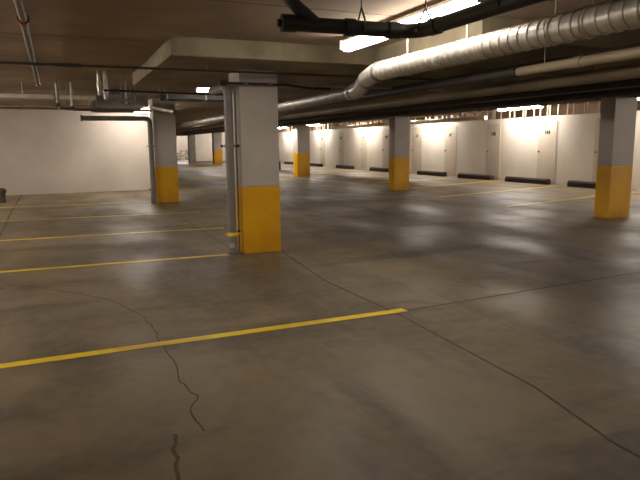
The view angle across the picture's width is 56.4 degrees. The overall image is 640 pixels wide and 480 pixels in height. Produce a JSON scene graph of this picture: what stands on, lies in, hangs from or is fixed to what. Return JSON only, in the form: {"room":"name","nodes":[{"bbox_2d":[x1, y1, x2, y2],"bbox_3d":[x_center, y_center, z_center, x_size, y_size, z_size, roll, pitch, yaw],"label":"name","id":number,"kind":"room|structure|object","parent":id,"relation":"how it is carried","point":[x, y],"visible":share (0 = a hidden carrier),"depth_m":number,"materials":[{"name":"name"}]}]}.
{"room":"parking garage","nodes":[
{"label":"parking garage","id":0,"kind":"room"},
{"bbox_2d":[0,109,150,191],"bbox_3d":[-10.521,-2.683,18.216,11.300,2.680,0.250,-4,10,-23],"label":"wall","id":1,"kind":"structure","parent":0,"point":[41,150],"depth_m":19.14,"materials":[{"name":"white paint"}]},
{"bbox_2d":[5,187,150,194],"bbox_3d":[-10.455,-1.391,18.299,11.300,0.100,0.019,-4,10,-23],"label":"baseboard","id":2,"kind":"structure","parent":1,"relation":"attached to","point":[134,188],"depth_m":19.38,"materials":[{"name":"white paint"}]},
{"bbox_2d":[176,136,187,158],"bbox_3d":[-16.370,-10.158,64.138,15.300,2.900,0.200,-4,10,-23],"label":"wall","id":3,"kind":"structure","parent":0,"point":[182,141],"depth_m":64.66,"materials":[{"name":"white paint"}]},
{"bbox_2d":[195,132,225,160],"bbox_3d":[-7.099,-8.278,51.976,7.650,2.900,0.250,-4,10,-23],"label":"wall","id":4,"kind":"structure","parent":0,"point":[203,142],"depth_m":50.74,"materials":[{"name":"white paint"}]},
{"bbox_2d":[176,133,195,162],"bbox_3d":[-13.895,-7.731,48.971,7.250,2.900,0.440,-4,10,-23],"label":"concrete column","id":5,"kind":"structure","parent":4,"relation":"attached to","point":[191,138],"depth_m":50.11,"materials":[{"name":"grey paint"}]},
{"bbox_2d":[196,161,225,162],"bbox_3d":[-7.900,-6.819,51.705,5.740,0.120,0.018,-4,10,-23],"label":"baseboard","id":6,"kind":"structure","parent":4,"relation":"attached to","point":[196,161],"depth_m":50.84,"materials":[{"name":"grey paint"}]},
{"bbox_2d":[184,94,639,134],"bbox_3d":[0.048,-5.105,24.584,0.780,0.580,56.000,-4,10,-23],"label":"pipe","id":7,"kind":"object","parent":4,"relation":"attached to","point":[637,95],"depth_m":15.32,"materials":[{"name":"metal"}]},
{"bbox_2d":[132,36,375,89],"bbox_3d":[-1.190,-2.493,8.715,2.580,0.215,3.700,-4,10,-23],"label":"concrete beam","id":8,"kind":"structure","parent":0,"point":[175,51],"depth_m":7.32,"materials":[{"name":"concrete"}]},
{"bbox_2d":[104,89,222,95],"bbox_3d":[-2.554,-2.512,10.177,2.261,0.052,0.032,-8,12,-38],"label":"cable","id":9,"kind":"object","parent":8,"relation":"hanging from","point":[110,90],"visible":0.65,"depth_m":10.04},
{"bbox_2d":[0,159,639,479],"bbox_3d":[-7.411,-3.141,29.900,26.200,0.202,71.000,-4,10,-23],"label":"floor","id":10,"kind":"structure","parent":0,"point":[514,352],"depth_m":4.75,"materials":[{"name":"concrete"}]},
{"bbox_2d":[0,188,6,201],"bbox_3d":[-8.654,-1.214,16.223,0.234,0.380,0.406,-4,10,-23],"label":"standpipe","id":11,"kind":"object","parent":10,"relation":"on","point":[3,191],"visible":1,"depth_m":16.21,"materials":[{"name":"brown metal"}]},
{"bbox_2d":[0,202,138,207],"bbox_3d":[-9.106,-0.719,14.365,9.614,0.002,0.233,-4,10,-20],"label":"parking line","id":12,"kind":"object","parent":10,"relation":"on","point":[128,202],"visible":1,"depth_m":15.42,"materials":[{"name":"yellow paint"}]},
{"bbox_2d":[7,212,192,220],"bbox_3d":[-7.562,-0.307,11.726,10.333,0.002,0.155,-4,10,-20],"label":"parking line","id":13,"kind":"object","parent":10,"relation":"on","point":[180,212],"visible":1,"depth_m":12.77,"materials":[{"name":"yellow paint"}]},
{"bbox_2d":[0,227,223,240],"bbox_3d":[-6.501,0.107,9.103,10.169,0.002,0.137,-4,10,-21],"label":"parking line","id":14,"kind":"object","parent":10,"relation":"on","point":[220,227],"visible":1,"depth_m":10.18,"materials":[{"name":"yellow paint"}]},
{"bbox_2d":[0,254,227,272],"bbox_3d":[-5.669,0.519,6.506,9.604,0.002,0.119,-4,10,-21],"label":"parking line","id":15,"kind":"object","parent":10,"relation":"on","point":[219,254],"visible":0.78,"depth_m":7.67,"materials":[{"name":"yellow paint"}]},
{"bbox_2d":[80,115,156,203],"bbox_3d":[-5.043,-2.006,15.068,1.740,2.248,0.160,-4,10,-23],"label":"drainpipe","id":16,"kind":"object","parent":10,"relation":"on","point":[151,146],"visible":1,"depth_m":15.20,"materials":[{"name":"grey plastic"}]},
{"bbox_2d":[149,99,178,202],"bbox_3d":[-4.133,-2.356,15.825,0.574,2.681,0.554,-4,10,-23],"label":"concrete column","id":17,"kind":"structure","parent":10,"relation":"on","point":[163,123],"depth_m":15.58,"materials":[{"name":"white paint"}]},
{"bbox_2d":[0,308,406,368],"bbox_3d":[-3.954,1.000,3.433,10.282,0.002,0.162,-4,10,-22],"label":"parking line","id":18,"kind":"object","parent":10,"relation":"on","point":[220,335],"visible":1,"depth_m":4.64,"materials":[{"name":"yellow paint"}]},
{"bbox_2d":[212,132,222,163],"bbox_3d":[-8.056,-7.418,46.701,0.654,2.901,0.604,-4,10,-23],"label":"concrete column","id":19,"kind":"structure","parent":10,"relation":"on","point":[216,137],"depth_m":46.48,"materials":[{"name":"white paint"}]},
{"bbox_2d":[234,91,240,252],"bbox_3d":[-1.134,-0.903,8.163,0.041,2.200,0.041,-1,9,-1],"label":"conduit","id":20,"kind":"object","parent":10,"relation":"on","point":[238,230],"visible":0.96,"depth_m":8.15,"materials":[{"name":"grey metal"}]},
{"bbox_2d":[229,70,280,253],"bbox_3d":[-0.920,-1.085,8.415,0.544,2.476,0.544,-4,10,-23],"label":"concrete column","id":21,"kind":"structure","parent":10,"relation":"on","point":[256,105],"depth_m":8.17,"materials":[{"name":"white paint"}]},
{"bbox_2d":[208,84,241,254],"bbox_3d":[-1.365,-1.014,8.448,0.258,2.324,1.009,-4,10,-23],"label":"drainpipe","id":22,"kind":"object","parent":21,"relation":"attached to","point":[229,145],"visible":0.94,"depth_m":8.06,"materials":[{"name":"grey plastic"}]},
{"bbox_2d":[293,125,309,176],"bbox_3d":[-0.864,-4.119,27.649,0.604,2.331,0.604,-4,10,-23],"label":"concrete column","id":23,"kind":"structure","parent":10,"relation":"on","point":[301,133],"depth_m":27.41,"materials":[{"name":"white paint"}]},
{"bbox_2d":[310,163,322,166],"bbox_3d":[-0.325,-5.056,40.090,0.220,0.196,2.140,-4,10,-23],"label":"wheel stop","id":24,"kind":"object","parent":10,"relation":"on","point":[311,164],"visible":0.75,"depth_m":39.65,"materials":[{"name":"black rubber"}]},
{"bbox_2d":[336,165,353,168],"bbox_3d":[1.501,-4.399,35.920,0.220,0.196,2.140,-4,10,-23],"label":"wheel stop","id":25,"kind":"object","parent":10,"relation":"on","point":[337,166],"visible":0.95,"depth_m":35.71,"materials":[{"name":"black rubber"}]},
{"bbox_2d":[369,167,388,171],"bbox_3d":[3.247,-3.771,31.930,0.220,0.196,2.140,-4,10,-23],"label":"wheel stop","id":26,"kind":"object","parent":10,"relation":"on","point":[371,168],"visible":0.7,"depth_m":31.84,"materials":[{"name":"black rubber"}]},
{"bbox_2d":[388,116,409,189],"bbox_3d":[2.549,-2.786,19.206,0.564,2.331,0.364,-4,10,-23],"label":"concrete column","id":27,"kind":"structure","parent":10,"relation":"on","point":[399,126],"depth_m":19.05,"materials":[{"name":"white paint"}]},
{"bbox_2d":[417,170,446,176],"bbox_3d":[5.152,-3.085,27.578,0.220,0.196,2.140,-4,10,-23],"label":"wheel stop","id":28,"kind":"object","parent":10,"relation":"on","point":[419,172],"visible":1,"depth_m":27.38,"materials":[{"name":"black rubber"}]},
{"bbox_2d":[414,181,490,187],"bbox_3d":[4.889,-2.019,21.620,4.886,0.002,0.130,-8,12,-41],"label":"parking line","id":29,"kind":"object","parent":10,"relation":"on","point":[485,181],"visible":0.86,"depth_m":21.52,"materials":[{"name":"yellow paint"}]},
{"bbox_2d":[457,173,493,179],"bbox_3d":[6.423,-2.628,24.677,0.220,0.196,2.140,-4,10,-23],"label":"wheel stop","id":30,"kind":"object","parent":10,"relation":"on","point":[460,175],"visible":1,"depth_m":24.50,"materials":[{"name":"black rubber"}]},
{"bbox_2d":[441,186,553,196],"bbox_3d":[5.671,-1.519,18.479,5.948,0.002,0.130,-8,12,-38],"label":"parking line","id":31,"kind":"object","parent":10,"relation":"on","point":[547,186],"visible":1,"depth_m":18.29,"materials":[{"name":"yellow paint"}]},
{"bbox_2d":[505,176,550,184],"bbox_3d":[7.613,-2.200,21.957,0.220,0.196,2.140,-4,10,-23],"label":"wheel stop","id":32,"kind":"object","parent":10,"relation":"on","point":[507,178],"visible":1,"depth_m":21.73,"materials":[{"name":"black rubber"}]},
{"bbox_2d":[503,196,594,206],"bbox_3d":[6.718,-1.089,15.762,5.976,0.002,0.130,-7,11,-37],"label":"parking line","id":33,"kind":"object","parent":10,"relation":"on","point":[590,196],"visible":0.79,"depth_m":15.09,"materials":[{"name":"yellow paint"}]},
{"bbox_2d":[567,180,595,188],"bbox_3d":[8.844,-1.757,19.146,0.220,0.196,2.140,-4,10,-23],"label":"wheel stop","id":34,"kind":"object","parent":10,"relation":"on","point":[583,184],"visible":0.55,"depth_m":19.53,"materials":[{"name":"black rubber"}]},
{"bbox_2d":[594,97,637,218],"bbox_3d":[5.816,-1.611,11.745,0.584,2.331,0.344,-4,10,-23],"label":"concrete column","id":35,"kind":"structure","parent":10,"relation":"on","point":[618,114],"depth_m":11.60,"materials":[{"name":"white paint"}]},
{"bbox_2d":[0,0,639,128],"bbox_3d":[-7.438,-6.116,29.420,26.200,0.472,71.000,-4,10,-23],"label":"ceiling","id":36,"kind":"structure","parent":0,"point":[89,32],"depth_m":6.28,"materials":[{"name":"concrete"}]},
{"bbox_2d":[13,0,40,86],"bbox_3d":[-2.264,-1.834,4.433,0.127,0.112,14.361,-5,10,-23],"label":"pipe","id":37,"kind":"object","parent":36,"relation":"hanging from","point":[23,19],"visible":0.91,"depth_m":5.76,"materials":[{"name":"grey metal"}]},
{"bbox_2d":[0,107,58,109],"bbox_3d":[-11.403,-3.663,16.269,8.100,0.110,0.060,-4,10,-23],"label":"pipe","id":38,"kind":"object","parent":36,"relation":"hanging from","point":[36,108],"visible":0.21,"depth_m":17.49,"materials":[{"name":"black metal"}]},
{"bbox_2d":[0,100,89,107],"bbox_3d":[-9.328,-2.926,12.220,8.640,0.310,0.060,-4,10,-23],"label":"pipe","id":39,"kind":"object","parent":36,"relation":"hanging from","point":[1,105],"visible":0.9,"depth_m":13.51,"materials":[{"name":"metal"}]},
{"bbox_2d":[0,82,95,99],"bbox_3d":[-8.306,-2.552,9.859,8.620,0.315,0.110,-4,10,-23],"label":"pipe","id":40,"kind":"object","parent":36,"relation":"hanging from","point":[2,95],"visible":0.87,"depth_m":11.19,"materials":[{"name":"metal"}]},
{"bbox_2d":[54,79,59,106],"bbox_3d":[-4.704,-2.630,10.651,0.065,0.482,0.065,-1,9,-1],"label":"pipe","id":41,"kind":"object","parent":36,"relation":"hanging from","point":[57,104],"visible":1,"depth_m":10.65,"materials":[{"name":"metal"}]},
{"bbox_2d":[58,107,150,111],"bbox_3d":[-4.067,-2.504,11.237,1.716,0.166,0.356,-7,11,-36],"label":"pipe","id":42,"kind":"object","parent":41,"relation":"attached to","point":[59,108],"visible":1,"depth_m":11.26,"materials":[{"name":"black metal"}]},
{"bbox_2d":[69,82,73,107],"bbox_3d":[-4.634,-2.691,11.114,0.065,0.512,0.065,-1,9,-1],"label":"pipe","id":43,"kind":"object","parent":36,"relation":"hanging from","point":[70,83],"visible":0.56,"depth_m":11.10,"materials":[{"name":"metal"}]},
{"bbox_2d":[96,70,101,94],"bbox_3d":[-3.531,-2.510,9.529,0.084,0.382,0.084,-4,10,-23],"label":"riser pipe","id":44,"kind":"object","parent":36,"relation":"hanging from","point":[98,74],"visible":1,"depth_m":9.51,"materials":[{"name":"metal"}]},
{"bbox_2d":[102,71,107,98],"bbox_3d":[-3.448,-2.487,9.569,0.084,0.442,0.084,-4,10,-23],"label":"riser pipe","id":45,"kind":"object","parent":36,"relation":"hanging from","point":[104,75],"visible":0.95,"depth_m":9.54,"materials":[{"name":"metal"}]},
{"bbox_2d":[90,88,147,112],"bbox_3d":[-4.606,-3.143,13.525,1.020,0.375,2.520,-4,10,-23],"label":"duct","id":46,"kind":"object","parent":36,"relation":"hanging from","point":[100,102],"visible":0.74,"depth_m":12.50,"materials":[{"name":"grey metal"}]},
{"bbox_2d":[112,74,133,101],"bbox_3d":[-3.327,-2.564,10.051,0.044,0.442,0.890,0,9,3],"label":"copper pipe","id":47,"kind":"object","parent":36,"relation":"hanging from","point":[114,98],"visible":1,"depth_m":10.03,"materials":[{"name":"metal"}]},
{"bbox_2d":[120,81,136,104],"bbox_3d":[-3.564,-2.736,11.089,0.302,0.430,0.052,-4,10,-23],"label":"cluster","id":48,"kind":"object","parent":36,"relation":"hanging from","point":[126,97],"visible":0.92,"depth_m":11.08,"materials":[{"name":"metal"}]},
{"bbox_2d":[150,88,172,113],"bbox_3d":[-3.320,-2.900,12.428,0.468,0.537,0.104,-4,10,-23],"label":"pipe","id":49,"kind":"object","parent":36,"relation":"hanging from","point":[152,107],"visible":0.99,"depth_m":12.42,"materials":[{"name":"metal"}]},
{"bbox_2d":[160,88,223,101],"bbox_3d":[-2.531,-3.092,12.743,1.650,0.252,0.640,-4,10,-23],"label":"duct","id":50,"kind":"object","parent":36,"relation":"hanging from","point":[163,97],"visible":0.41,"depth_m":12.44,"materials":[{"name":"grey metal"}]},
{"bbox_2d":[195,88,208,91],"bbox_3d":[-1.829,-2.980,11.690,1.206,0.170,0.156,-4,10,-23],"label":"fluorescent light","id":51,"kind":"object","parent":36,"relation":"hanging from","point":[196,89],"visible":0.07,"depth_m":11.46,"materials":[{"name":"white plastic"}]},
{"bbox_2d":[0,61,439,80],"bbox_3d":[-4.253,-1.989,6.097,13.040,0.301,0.042,-4,10,-23],"label":"pipe","id":52,"kind":"object","parent":36,"relation":"hanging from","point":[1,62],"visible":1,"depth_m":7.21,"materials":[{"name":"metal"}]},
{"bbox_2d":[340,36,386,51],"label":"fluorescent light","id":53,"kind":"object","parent":36,"relation":"hanging from","point":[349,44],"depth_m":6.29,"materials":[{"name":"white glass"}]},
{"bbox_2d":[346,112,464,122],"bbox_3d":[3.545,-5.807,27.990,0.170,0.325,10.400,-4,10,-23],"label":"pipe","id":54,"kind":"object","parent":36,"relation":"hanging from","point":[461,113],"visible":0.34,"depth_m":25.79,"materials":[{"name":"metal"}]},
{"bbox_2d":[176,0,639,128],"bbox_3d":[-4.108,-3.944,19.080,0.904,0.582,41.014,-4,10,-21],"label":"spiral duct","id":55,"kind":"object","parent":36,"relation":"hanging from","point":[590,21],"visible":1,"depth_m":4.67,"materials":[{"name":"metal"}]},
{"bbox_2d":[219,80,330,89],"bbox_3d":[-0.474,-2.159,8.368,0.436,0.093,2.109,7,12,40],"label":"pipe","id":56,"kind":"object","parent":55,"relation":"attached to","point":[221,82],"visible":1,"depth_m":7.96,"materials":[{"name":"metal"}]},
{"bbox_2d":[176,64,639,131],"bbox_3d":[-1.982,-3.971,18.911,0.168,0.514,39.000,-4,10,-23],"label":"pipe","id":57,"kind":"object","parent":36,"relation":"hanging from","point":[626,72],"visible":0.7,"depth_m":8.63,"materials":[{"name":"metal"}]},
{"bbox_2d":[176,78,639,133],"bbox_3d":[-1.416,-4.206,20.225,0.120,0.480,41.000,-4,10,-23],"label":"pipe","id":58,"kind":"object","parent":36,"relation":"hanging from","point":[630,82],"visible":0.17,"depth_m":10.24,"materials":[{"name":"metal"}]},
{"bbox_2d":[333,116,487,128],"bbox_3d":[3.620,-5.907,29.331,0.170,0.555,14.000,-4,10,-23],"label":"pipe","id":59,"kind":"object","parent":36,"relation":"hanging from","point":[473,118],"visible":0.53,"depth_m":26.51,"materials":[{"name":"paint"}]},
{"bbox_2d":[188,87,639,133],"bbox_3d":[-0.528,-4.454,21.678,0.140,0.470,43.000,-4,10,-23],"label":"pipe","id":60,"kind":"object","parent":36,"relation":"hanging from","point":[633,90],"visible":0.71,"depth_m":12.29,"materials":[{"name":"metal"}]},
{"bbox_2d":[277,0,553,39],"bbox_3d":[1.421,-1.374,2.094,1.246,0.353,6.060,-4,10,-23],"label":"drain pipe","id":61,"kind":"object","parent":36,"relation":"hanging from","point":[303,19],"visible":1,"depth_m":4.57,"materials":[{"name":"black metal"}]},
{"bbox_2d":[393,0,486,23],"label":"fluorescent light","id":62,"kind":"object","parent":36,"relation":"hanging from","point":[449,6],"depth_m":4.90,"materials":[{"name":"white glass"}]},
{"bbox_2d":[287,43,639,100],"bbox_3d":[-0.992,-3.434,15.017,0.100,0.350,31.000,-4,10,-23],"label":"pipe","id":63,"kind":"object","parent":36,"relation":"hanging from","point":[636,44],"visible":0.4,"depth_m":7.19,"materials":[{"name":"metal"}]},
{"bbox_2d":[292,84,442,90],"bbox_3d":[0.617,-2.483,9.695,3.340,0.028,0.028,-4,10,-23],"label":"pipe","id":64,"kind":"object","parent":63,"relation":"attached to","point":[292,84],"visible":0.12,"depth_m":9.56,"materials":[{"name":"metal"}]},
{"bbox_2d":[305,46,639,108],"bbox_3d":[0.876,-2.467,9.370,0.124,0.492,19.000,-4,10,-23],"label":"pipe","id":65,"kind":"object","parent":36,"relation":"hanging from","point":[582,61],"visible":0.8,"depth_m":6.34,"materials":[{"name":"metal"}]},
{"bbox_2d":[497,105,543,110],"bbox_3d":[7.354,-4.897,21.970,0.156,0.170,2.306,-4,10,-23],"label":"fluorescent light","id":66,"kind":"object","parent":36,"relation":"hanging from","point":[531,107],"visible":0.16,"depth_m":21.83,"materials":[{"name":"white plastic"}]},
{"bbox_2d":[278,112,639,189],"bbox_3d":[5.877,-4.128,27.235,0.050,2.360,55.900,-4,10,-23],"label":"wall","id":67,"kind":"structure","parent":0,"point":[575,134],"depth_m":24.80,"materials":[{"name":"white paint"}]},
{"bbox_2d":[320,132,324,165],"bbox_3d":[0.134,-6.130,40.177,0.094,2.190,0.700,-4,10,-23],"label":"door","id":68,"kind":"structure","parent":67,"relation":"in","point":[322,135],"depth_m":40.15,"materials":[{"name":"metal"}]},
{"bbox_2d":[339,131,343,164],"bbox_3d":[1.305,-5.709,37.503,0.094,2.190,0.600,-4,10,-23],"label":"door","id":69,"kind":"structure","parent":67,"relation":"in","point":[341,162],"depth_m":37.51,"materials":[{"name":"metal"}]},
{"bbox_2d":[360,130,366,168],"bbox_3d":[2.515,-5.274,34.737,0.094,2.190,0.700,-4,10,-23],"label":"door","id":70,"kind":"structure","parent":67,"relation":"in","point":[363,149],"depth_m":34.70,"materials":[{"name":"metal"}]},
{"bbox_2d":[382,129,388,167],"bbox_3d":[3.567,-4.895,32.335,0.094,2.190,0.800,-4,10,-23],"label":"door","id":71,"kind":"structure","parent":67,"relation":"in","point":[385,164],"depth_m":32.36,"materials":[{"name":"metal"}]},
{"bbox_2d":[411,127,422,171],"bbox_3d":[4.778,-4.460,29.569,0.094,2.190,0.900,-4,10,-23],"label":"door","id":72,"kind":"structure","parent":67,"relation":"in","point":[416,150],"depth_m":29.56,"materials":[{"name":"metal"}]},
{"bbox_2d":[444,126,456,174],"bbox_3d":[5.885,-4.061,27.040,0.094,2.190,0.880,-4,10,-23],"label":"door","id":73,"kind":"structure","parent":67,"relation":"in","point":[450,131],"depth_m":27.02,"materials":[{"name":"metal"}]},
{"bbox_2d":[280,110,639,132],"bbox_3d":[5.866,-5.318,27.043,0.074,0.050,55.900,-4,10,-23],"label":"trim","id":74,"kind":"structure","parent":67,"relation":"on","point":[639,110],"depth_m":24.27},
{"bbox_2d":[324,123,336,129],"bbox_3d":[0.700,-7.444,38.806,0.040,0.490,2.540,-4,10,-23],"label":"frame","id":75,"kind":"object","parent":74,"relation":"on","point":[328,123],"visible":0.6,"depth_m":39.12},
{"bbox_2d":[426,115,458,119],"bbox_3d":[5.622,-5.673,27.564,0.040,0.490,2.540,-4,10,-23],"label":"frame","id":76,"kind":"object","parent":74,"relation":"on","point":[452,116],"visible":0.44,"depth_m":27.19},
{"bbox_2d":[462,109,501,119],"bbox_3d":[6.753,-5.266,24.980,0.040,0.490,2.540,-4,10,-23],"label":"frame","id":77,"kind":"object","parent":74,"relation":"on","point":[493,111],"visible":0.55,"depth_m":24.30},
{"bbox_2d":[509,104,559,117],"bbox_3d":[7.948,-4.836,22.251,0.040,0.490,2.540,-4,10,-23],"label":"frame","id":78,"kind":"object","parent":74,"relation":"on","point":[548,111],"visible":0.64,"depth_m":22.16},
{"bbox_2d":[567,101,599,114],"bbox_3d":[9.115,-4.417,19.585,0.040,0.490,2.540,-4,10,-23],"label":"frame","id":79,"kind":"object","parent":74,"relation":"on","point":[599,101],"visible":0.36,"depth_m":20.05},
{"bbox_2d":[486,123,500,177],"bbox_3d":[7.052,-3.642,24.374,0.094,2.190,0.800,-4,10,-23],"label":"door","id":80,"kind":"structure","parent":67,"relation":"in","point":[494,130],"depth_m":24.35,"materials":[{"name":"metal"}]},
{"bbox_2d":[536,120,557,181],"bbox_3d":[8.223,-3.220,21.699,0.094,2.190,0.900,-4,10,-23],"label":"door","id":81,"kind":"structure","parent":67,"relation":"in","point":[547,134],"depth_m":21.67,"materials":[{"name":"metal"}]},
{"bbox_2d":[592,118,599,181],"bbox_3d":[9.233,-2.857,19.392,0.094,2.190,0.850,-4,10,-23],"label":"door","id":82,"kind":"structure","parent":67,"relation":"in","point":[597,128],"depth_m":19.69,"materials":[{"name":"metal"}]},
{"bbox_2d":[280,100,639,131],"bbox_3d":[4.690,-5.614,34.809,0.200,2.900,71.400,-4,10,-23],"label":"wall","id":83,"kind":"structure","parent":0,"point":[593,107],"depth_m":25.27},
{"bbox_2d":[281,17,639,93],"bbox_3d":[3.078,-2.643,9.413,5.860,0.220,5.780,-4,10,-23],"label":"beam","id":84,"kind":"structure","parent":0,"point":[627,37],"depth_m":7.01,"materials":[{"name":"concrete"}]},
{"bbox_2d":[199,86,639,131],"bbox_3d":[-0.773,-4.197,20.508,0.700,0.180,37.000,-4,10,-23],"label":"duct","id":85,"kind":"object","parent":84,"relation":"hanging from","point":[630,86],"visible":0.13,"depth_m":11.74,"materials":[{"name":"black metal"}]}
]}

